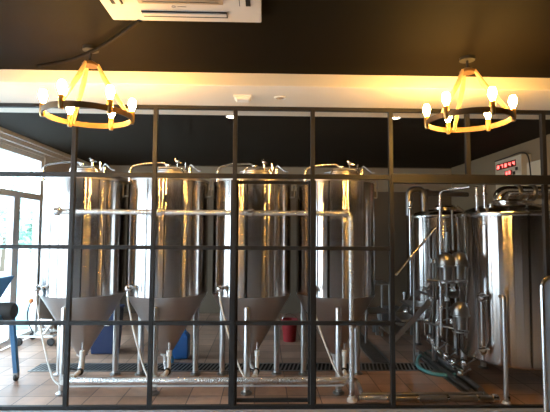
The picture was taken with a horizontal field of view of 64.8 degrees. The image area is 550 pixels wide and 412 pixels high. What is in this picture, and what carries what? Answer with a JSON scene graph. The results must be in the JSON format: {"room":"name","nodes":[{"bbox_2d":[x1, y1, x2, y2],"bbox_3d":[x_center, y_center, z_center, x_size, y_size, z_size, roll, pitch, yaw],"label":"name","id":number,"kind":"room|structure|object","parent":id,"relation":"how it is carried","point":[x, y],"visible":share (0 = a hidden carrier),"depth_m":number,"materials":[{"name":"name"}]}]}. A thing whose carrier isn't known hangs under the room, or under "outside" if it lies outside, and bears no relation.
{"room":"brewery taproom","nodes":[
{"label":"brewery taproom","id":0,"kind":"room"},
{"bbox_2d":[0,138,45,156],"bbox_3d":[-3.457,-1.033,3.377,0.150,0.200,6.358,0,-4,-1],"label":"lintel","id":1,"kind":"object","parent":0,"point":[1,140],"visible":0.2,"depth_m":5.89,"materials":[{"name":"white paint"}]},
{"bbox_2d":[0,142,19,349],"bbox_3d":[-3.505,0.502,5.331,0.090,2.620,0.950,0,-4,-1],"label":"window","id":2,"kind":"structure","parent":1,"relation":"attached to","point":[12,194],"depth_m":5.72,"materials":[{"name":"white"}]},
{"bbox_2d":[29,155,80,328],"bbox_3d":[-3.571,0.547,7.276,0.150,2.770,1.624,0,-4,-1],"label":"wall","id":3,"kind":"structure","parent":0,"point":[44,312],"depth_m":6.58,"materials":[{"name":"white paint"}]},
{"bbox_2d":[13,149,43,339],"bbox_3d":[-3.526,0.551,6.133,0.090,2.620,0.658,0,-4,-1],"label":"window","id":4,"kind":"structure","parent":3,"relation":"in","point":[38,196],"depth_m":6.36,"materials":[{"name":"white"}]},
{"bbox_2d":[0,127,90,167],"bbox_3d":[-3.409,-0.859,6.087,0.090,0.110,4.180,0,-4,-1],"label":"crown molding","id":5,"kind":"structure","parent":3,"relation":"attached to","point":[5,134],"depth_m":6.13,"materials":[{"name":"white paint"}]},
{"bbox_2d":[0,313,542,404],"bbox_3d":[-0.018,1.918,5.850,6.900,0.100,4.488,0,-4,-1],"label":"floor","id":6,"kind":"structure","parent":0,"point":[525,386],"depth_m":4.53,"materials":[{"name":"tile"}]},
{"bbox_2d":[0,275,19,380],"bbox_3d":[-2.988,1.215,4.174,0.954,1.056,0.472,0,-4,-1],"label":"mill","id":7,"kind":"object","parent":6,"relation":"on","point":[8,310],"visible":0.98,"depth_m":4.29,"materials":[{"name":"blue paint"}]},
{"bbox_2d":[17,264,57,345],"bbox_3d":[-3.158,1.314,5.884,0.516,1.069,0.401,0,-4,-1],"label":"trolley","id":8,"kind":"object","parent":6,"relation":"on","point":[46,329],"visible":0.73,"depth_m":5.72,"materials":[{"name":"white metal"}]},
{"bbox_2d":[33,158,128,395],"bbox_3d":[-1.971,0.646,4.404,0.900,2.235,0.835,4,-5,-44],"label":"tank","id":9,"kind":"object","parent":6,"relation":"on","point":[99,275],"visible":0.84,"depth_m":4.14,"materials":[{"name":"metal"}]},
{"bbox_2d":[79,342,84,369],"bbox_3d":[-1.883,1.465,4.229,0.052,0.260,0.052,0,-4,-1],"label":"pipe","id":10,"kind":"object","parent":9,"relation":"attached to","point":[82,352],"depth_m":4.21,"materials":[{"name":"white"}]},
{"bbox_2d":[91,304,124,353],"bbox_3d":[-2.127,1.550,5.455,0.347,0.560,0.370,0,-4,-1],"label":"waste bin","id":11,"kind":"object","parent":6,"relation":"on","point":[103,344],"visible":0.38,"depth_m":5.31,"materials":[{"name":"blue plastic"}]},
{"bbox_2d":[124,159,212,395],"bbox_3d":[-1.127,0.652,4.426,0.900,2.235,0.835,4,-5,-44],"label":"tank","id":12,"kind":"object","parent":6,"relation":"on","point":[181,276],"visible":0.91,"depth_m":4.15,"materials":[{"name":"metal"}]},
{"bbox_2d":[166,342,171,368],"bbox_3d":[-1.039,1.471,4.251,0.052,0.260,0.052,0,-4,-1],"label":"pipe","id":13,"kind":"object","parent":12,"relation":"attached to","point":[169,352],"depth_m":4.23,"materials":[{"name":"white"}]},
{"bbox_2d":[172,329,189,358],"bbox_3d":[-1.133,1.645,5.212,0.200,0.351,0.180,0,-4,-1],"label":"jerrycan","id":14,"kind":"object","parent":6,"relation":"on","point":[181,350],"visible":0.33,"depth_m":5.12,"materials":[{"name":"blue plastic"}]},
{"bbox_2d":[53,207,356,402],"bbox_3d":[-0.636,0.881,3.920,2.751,1.723,0.135,0,-4,-1],"label":"riser pipe","id":15,"kind":"object","parent":6,"relation":"on","point":[57,211],"visible":0.94,"depth_m":3.93,"materials":[{"name":"silver metal"}]},
{"bbox_2d":[347,396,356,402],"bbox_3d":[0.689,1.724,3.880,0.090,0.050,0.090,0,-4,-1],"label":"socket","id":16,"kind":"object","parent":15,"relation":"attached to","point":[351,399],"depth_m":3.85,"materials":[{"name":"white"}]},
{"bbox_2d":[69,375,362,392],"bbox_3d":[-0.529,1.634,3.883,2.664,0.216,0.082,0,-4,-1],"label":"pipe","id":17,"kind":"object","parent":6,"relation":"on","point":[73,381],"visible":0.82,"depth_m":3.87,"materials":[{"name":"white metal"}]},
{"bbox_2d":[28,362,434,371],"bbox_3d":[-0.445,1.798,4.834,4.432,0.008,0.288,0,-4,-1],"label":"drain grate","id":18,"kind":"object","parent":6,"relation":"on","point":[43,367],"visible":0.67,"depth_m":4.82,"materials":[{"name":"black metal"}]},
{"bbox_2d":[212,160,295,395],"bbox_3d":[-0.265,0.659,4.448,0.900,2.235,0.835,4,-5,-44],"label":"tank","id":19,"kind":"object","parent":6,"relation":"on","point":[264,276],"visible":0.87,"depth_m":4.17,"materials":[{"name":"metal"}]},
{"bbox_2d":[254,342,259,368],"bbox_3d":[-0.177,1.478,4.273,0.052,0.260,0.052,0,-4,-1],"label":"valve","id":20,"kind":"object","parent":19,"relation":"attached to","point":[257,352],"depth_m":4.26,"materials":[{"name":"white"}]},
{"bbox_2d":[0,408,543,411],"bbox_3d":[0.042,1.720,3.628,6.900,0.040,0.130,0,-4,-1],"label":"kerb","id":21,"kind":"object","parent":6,"relation":"on","point":[462,409],"visible":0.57,"depth_m":3.60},
{"bbox_2d":[0,103,549,410],"bbox_3d":[0.049,0.418,3.726,6.900,2.570,0.085,0,-4,-1],"label":"partition","id":22,"kind":"object","parent":21,"relation":"on","point":[543,179],"visible":0.91,"depth_m":3.70,"materials":[{"name":"black metal"}]},
{"bbox_2d":[281,313,297,341],"bbox_3d":[0.203,1.690,6.054,0.240,0.384,0.240,0,-4,-1],"label":"bucket","id":23,"kind":"object","parent":6,"relation":"on","point":[289,331],"visible":0.92,"depth_m":5.97,"materials":[{"name":"red plastic"}]},
{"bbox_2d":[296,160,377,394],"bbox_3d":[0.602,0.666,4.471,0.900,2.235,0.835,4,-5,-44],"label":"tank","id":24,"kind":"object","parent":6,"relation":"on","point":[332,266],"visible":0.8,"depth_m":4.18,"materials":[{"name":"metal"}]},
{"bbox_2d":[342,342,346,367],"bbox_3d":[0.689,1.485,4.296,0.052,0.260,0.052,0,-4,-1],"label":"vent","id":25,"kind":"object","parent":24,"relation":"attached to","point":[344,352],"depth_m":4.28,"materials":[{"name":"white plastic"}]},
{"bbox_2d":[360,332,389,362],"bbox_3d":[1.209,1.898,6.275,0.220,0.008,2.508,0,-4,-1],"label":"drain grate","id":26,"kind":"object","parent":6,"relation":"on","point":[371,351],"visible":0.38,"depth_m":5.49,"materials":[{"name":"black"}]},
{"bbox_2d":[360,280,389,342],"bbox_3d":[1.413,1.492,6.176,0.370,0.810,0.432,0,-4,-1],"label":"equipment rack","id":27,"kind":"object","parent":6,"relation":"on","point":[370,310],"visible":0.52,"depth_m":6.05,"materials":[{"name":"silver metal"}]},
{"bbox_2d":[364,307,388,313],"bbox_3d":[1.413,1.491,6.176,0.360,0.020,0.420,0,-4,-1],"label":"shelf","id":28,"kind":"object","parent":27,"relation":"attached to","point":[371,310],"depth_m":6.05,"materials":[{"name":"silver metal"}]},
{"bbox_2d":[375,280,388,284],"bbox_3d":[1.415,1.097,6.200,0.360,0.020,0.420,0,-4,-1],"label":"shelf","id":29,"kind":"object","parent":27,"relation":"attached to","point":[377,282],"depth_m":6.13,"materials":[{"name":"silver metal"}]},
{"bbox_2d":[371,292,412,334],"bbox_3d":[1.775,1.612,6.553,0.580,0.620,0.260,0,-4,-1],"label":"pump","id":30,"kind":"object","parent":6,"relation":"on","point":[375,328],"visible":0.49,"depth_m":6.47,"materials":[{"name":"grey metal"}]},
{"bbox_2d":[401,292,406,299],"bbox_3d":[1.966,1.439,6.569,0.090,0.270,0.090,0,-4,-1],"label":"outlet","id":31,"kind":"object","parent":30,"relation":"attached to","point":[404,293],"depth_m":6.55,"materials":[{"name":"silver metal"}]},
{"bbox_2d":[378,225,458,365],"bbox_3d":[1.809,1.038,5.235,1.006,1.604,0.531,0,-4,-1],"label":"step ladder","id":32,"kind":"object","parent":6,"relation":"on","point":[402,316],"visible":0.81,"depth_m":5.00,"materials":[{"name":"silver metal"}]},
{"bbox_2d":[358,392,510,402],"bbox_3d":[1.407,1.709,3.884,1.340,0.070,0.167,0,-4,-1],"label":"pipe","id":33,"kind":"object","parent":6,"relation":"on","point":[417,397],"visible":0.97,"depth_m":3.82,"materials":[{"name":"silver metal"}]},
{"bbox_2d":[415,349,456,376],"bbox_3d":[1.801,1.788,5.004,0.402,0.078,1.024,0,-4,5],"label":"flexible hose","id":34,"kind":"object","parent":6,"relation":"on","point":[419,356],"visible":0.62,"depth_m":4.64,"materials":[{"name":"teal rubber"}]},
{"bbox_2d":[405,186,468,350],"bbox_3d":[2.356,0.812,6.125,0.975,2.170,0.974,-1,-4,14],"label":"mash tun","id":35,"kind":"object","parent":6,"relation":"on","point":[419,224],"visible":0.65,"depth_m":5.83,"materials":[{"name":"metal"}]},
{"bbox_2d":[415,350,488,394],"bbox_3d":[1.866,1.772,4.723,0.220,0.074,1.454,0,-4,-1],"label":"pipe","id":36,"kind":"object","parent":6,"relation":"on","point":[463,383],"visible":0.78,"depth_m":4.47,"materials":[{"name":"silver metal"}]},
{"bbox_2d":[421,186,474,375],"bbox_3d":[1.877,0.805,4.669,0.480,1.998,1.271,0,-4,9],"label":"pipework","id":37,"kind":"object","parent":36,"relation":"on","point":[453,267],"visible":0.98,"depth_m":4.55,"materials":[{"name":"silver metal"}]},
{"bbox_2d":[455,185,549,403],"bbox_3d":[2.679,0.778,4.454,1.548,2.035,1.131,0,-4,-1],"label":"tank","id":38,"kind":"object","parent":6,"relation":"on","point":[501,240],"visible":0.95,"depth_m":4.08,"materials":[{"name":"metal"}]},
{"bbox_2d":[0,0,549,77],"bbox_3d":[0.895,-1.355,-1.300,8.700,0.160,9.190,0,-4,-1],"label":"ceiling","id":39,"kind":"structure","parent":0,"point":[506,38],"depth_m":2.68,"materials":[{"name":"brown paint"}]},
{"bbox_2d":[38,44,135,130],"bbox_3d":[-1.201,-0.790,2.804,0.556,0.482,0.571,0,-4,-1],"label":"ring chandelier","id":40,"kind":"object","parent":39,"relation":"hanging from","point":[61,103],"visible":0.98,"depth_m":2.77,"materials":[{"name":"brown metal"}]},
{"bbox_2d":[38,89,47,116],"bbox_3d":[-1.451,-0.644,2.705,0.052,0.175,0.052,0,-4,-1],"label":"socket","id":41,"kind":"object","parent":40,"relation":"attached to","point":[42,94],"depth_m":2.69,"materials":[{"name":"brown"}]},
{"bbox_2d":[57,79,66,109],"bbox_3d":[-1.249,-0.654,2.534,0.052,0.175,0.052,0,-4,-1],"label":"socket","id":42,"kind":"object","parent":40,"relation":"attached to","point":[61,85],"depth_m":2.52,"materials":[{"name":"brown"}]},
{"bbox_2d":[66,107,73,126],"bbox_3d":[-1.404,-0.628,2.965,0.052,0.175,0.052,0,-4,-1],"label":"socket","id":43,"kind":"object","parent":40,"relation":"attached to","point":[70,118],"depth_m":2.95,"materials":[{"name":"white"}]},
{"bbox_2d":[106,85,114,113],"bbox_3d":[-1.000,-0.647,2.623,0.052,0.175,0.052,0,-4,-1],"label":"socket","id":44,"kind":"object","parent":40,"relation":"attached to","point":[110,91],"depth_m":2.61,"materials":[{"name":"brown"}]},
{"bbox_2d":[108,112,114,130],"bbox_3d":[-1.154,-0.621,3.054,0.052,0.175,0.052,0,-4,-1],"label":"socket","id":45,"kind":"object","parent":40,"relation":"attached to","point":[111,125],"depth_m":3.04,"materials":[{"name":"white"}]},
{"bbox_2d":[128,98,135,124],"bbox_3d":[-0.952,-0.630,2.883,0.052,0.175,0.052,0,-4,-1],"label":"socket","id":46,"kind":"object","parent":40,"relation":"attached to","point":[132,103],"depth_m":2.87,"materials":[{"name":"brown"}]},
{"bbox_2d":[37,19,141,67],"bbox_3d":[-1.185,-1.005,2.756,1.153,0.024,0.107,-2,-4,36],"label":"conduit","id":47,"kind":"object","parent":39,"relation":"attached to","point":[136,22],"visible":0.98,"depth_m":2.76,"materials":[{"name":"black plastic"}]},
{"bbox_2d":[100,0,260,22],"bbox_3d":[-0.473,-1.057,1.995,0.817,0.042,0.817,0,-4,-1],"label":"air conditioner","id":48,"kind":"object","parent":39,"relation":"attached to","point":[153,10],"visible":1,"depth_m":2.28,"materials":[{"name":"beige plastic"}]},
{"bbox_2d":[137,0,222,4],"bbox_3d":[-0.473,-1.044,1.995,0.428,0.005,0.428,0,-4,-1],"label":"grille","id":49,"kind":"object","parent":48,"relation":"attached to","point":[150,2],"depth_m":2.19,"materials":[{"name":"beige plastic"}]},
{"bbox_2d":[423,55,516,134],"bbox_3d":[1.305,-0.775,2.929,0.542,0.466,0.580,0,-4,-1],"label":"ring chandelier","id":50,"kind":"object","parent":39,"relation":"hanging from","point":[447,98],"visible":1,"depth_m":2.88,"materials":[{"name":"brown metal"}]},
{"bbox_2d":[423,104,430,128],"bbox_3d":[1.060,-0.625,3.025,0.052,0.175,0.052,0,-4,-1],"label":"socket","id":51,"kind":"object","parent":50,"relation":"attached to","point":[426,109],"depth_m":3.01,"materials":[{"name":"brown"}]},
{"bbox_2d":[442,92,449,119],"bbox_3d":[1.091,-0.641,2.763,0.052,0.175,0.052,0,-4,-1],"label":"socket","id":52,"kind":"object","parent":50,"relation":"attached to","point":[445,96],"depth_m":2.75,"materials":[{"name":"brown"}]},
{"bbox_2d":[446,116,451,134],"bbox_3d":[1.273,-0.614,3.183,0.052,0.175,0.052,0,-4,-1],"label":"socket","id":53,"kind":"object","parent":50,"relation":"attached to","point":[448,125],"depth_m":3.17,"materials":[{"name":"white"}]},
{"bbox_2d":[484,113,490,130],"bbox_3d":[1.516,-0.619,3.078,0.052,0.175,0.052,0,-4,-1],"label":"socket","id":54,"kind":"object","parent":50,"relation":"attached to","point":[487,127],"depth_m":3.06,"materials":[{"name":"white"}]},
{"bbox_2d":[488,87,496,114],"bbox_3d":[1.335,-0.646,2.658,0.052,0.175,0.052,0,-4,-1],"label":"socket","id":55,"kind":"object","parent":50,"relation":"attached to","point":[492,92],"depth_m":2.64,"materials":[{"name":"brown"}]},
{"bbox_2d":[508,95,516,121],"bbox_3d":[1.547,-0.635,2.816,0.052,0.175,0.052,0,-4,-1],"label":"socket","id":56,"kind":"object","parent":50,"relation":"attached to","point":[512,101],"depth_m":2.80,"materials":[{"name":"brown"}]},
{"bbox_2d":[0,112,549,167],"bbox_3d":[0.693,-0.925,6.300,8.700,0.100,4.380,0,-4,-1],"label":"ceiling","id":57,"kind":"structure","parent":0,"point":[196,140],"depth_m":5.89,"materials":[{"name":"black paint"}]},
{"bbox_2d":[0,69,549,119],"bbox_3d":[0.761,-1.002,3.696,8.700,0.270,0.830,0,-4,-1],"label":"beam","id":58,"kind":"structure","parent":57,"relation":"attached to","point":[16,86],"depth_m":3.37,"materials":[{"name":"beige paint"}]},
{"bbox_2d":[233,95,251,102],"bbox_3d":[-0.260,-0.867,3.513,0.150,0.035,0.120,0,-4,-1],"label":"smoke detector","id":59,"kind":"object","parent":58,"relation":"attached to","point":[239,98],"visible":1,"depth_m":3.47,"materials":[{"name":"white plastic"}]},
{"bbox_2d":[274,96,285,99],"bbox_3d":[0.041,-0.876,3.521,0.096,0.020,0.096,0,-4,-1],"label":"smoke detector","id":60,"kind":"object","parent":58,"relation":"attached to","point":[275,97],"visible":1,"depth_m":3.51,"materials":[{"name":"white plastic"}]},
{"bbox_2d":[105,165,450,312],"bbox_3d":[-0.070,0.630,8.253,7.300,2.770,0.150,0,-4,-1],"label":"wall","id":61,"kind":"structure","parent":0,"point":[208,304],"depth_m":8.21,"materials":[{"name":"paint"}]},
{"bbox_2d":[94,165,451,191],"bbox_3d":[-0.061,-0.513,8.239,6.900,0.450,0.020,0,-4,-1],"label":"trim","id":62,"kind":"structure","parent":61,"relation":"attached to","point":[382,184],"depth_m":8.27,"materials":[{"name":"beige paint"}]},
{"bbox_2d":[451,134,549,210],"bbox_3d":[3.512,0.519,6.125,0.150,2.770,4.300,0,-4,-1],"label":"wall","id":63,"kind":"structure","parent":0,"point":[485,165],"depth_m":6.94,"materials":[{"name":"paint"}]},
{"bbox_2d":[495,154,530,189],"bbox_3d":[3.370,-0.450,6.149,0.161,0.460,0.657,0,-4,-1],"label":"control panel","id":64,"kind":"object","parent":63,"relation":"attached to","point":[515,165],"visible":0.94,"depth_m":6.01,"materials":[{"name":"beige metal"}]},
{"bbox_2d":[494,152,530,174],"bbox_3d":[3.298,-0.527,6.029,0.018,0.385,0.864,0,-4,-1],"label":"power cable","id":65,"kind":"object","parent":64,"relation":"attached to","point":[518,152],"visible":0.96,"depth_m":5.74,"materials":[{"name":"black rubber"}]},
{"bbox_2d":[527,160,540,185],"bbox_3d":[3.416,-0.405,5.649,0.090,0.360,0.300,0,-4,-1],"label":"junction box","id":66,"kind":"object","parent":63,"relation":"attached to","point":[535,165],"visible":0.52,"depth_m":5.62,"materials":[{"name":"beige plastic"}]},
{"bbox_3d":[0.871,1.483,-1.216,8.700,0.100,9.712,0,-4,-1],"label":"floor","id":67,"kind":"structure","parent":0,"visible":0},
{"bbox_2d":[540,275,549,411],"bbox_3d":[1.860,1.047,2.590,0.530,1.256,0.360,0,-4,-1],"label":"railing","id":68,"kind":"object","parent":67,"relation":"on","point":[545,283],"visible":1,"depth_m":2.59,"materials":[{"name":"silver metal"}]},
{"label":"outside","id":69,"kind":"structure","parent":0,"visible":0},
{"bbox_2d":[0,261,27,350],"bbox_3d":[-16.995,2.173,9.435,26.550,0.130,60.000,0,-4,-1],"label":"ground","id":70,"kind":"structure","parent":69,"point":[1,272],"depth_m":7.23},
{"bbox_2d":[0,238,31,260],"bbox_3d":[-14.443,1.532,10.545,0.300,1.320,46.000,0,-4,-1],"label":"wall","id":71,"kind":"structure","parent":70,"relation":"on","point":[22,253],"depth_m":25.18,"materials":[{"name":"white paint"}]},
{"bbox_2d":[0,196,32,249],"bbox_3d":[-9.021,0.757,12.955,2.649,3.240,2.903,0,-4,-1],"label":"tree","id":72,"kind":"object","parent":70,"relation":"on","point":[4,206],"visible":0.59,"depth_m":13.30,"materials":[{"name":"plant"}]},
{"bbox_2d":[0,169,34,270],"bbox_3d":[-11.089,0.443,17.695,3.741,4.430,3.967,0,-4,-1],"label":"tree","id":73,"kind":"object","parent":70,"relation":"on","point":[10,179],"visible":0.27,"depth_m":17.58,"materials":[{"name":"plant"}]},
{"bbox_2d":[19,207,33,254],"bbox_3d":[-8.025,1.221,15.335,2.478,2.622,2.503,0,-4,-1],"label":"tree","id":74,"kind":"object","parent":70,"relation":"on","point":[27,239],"visible":0.17,"depth_m":14.91,"materials":[{"name":"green plant"}]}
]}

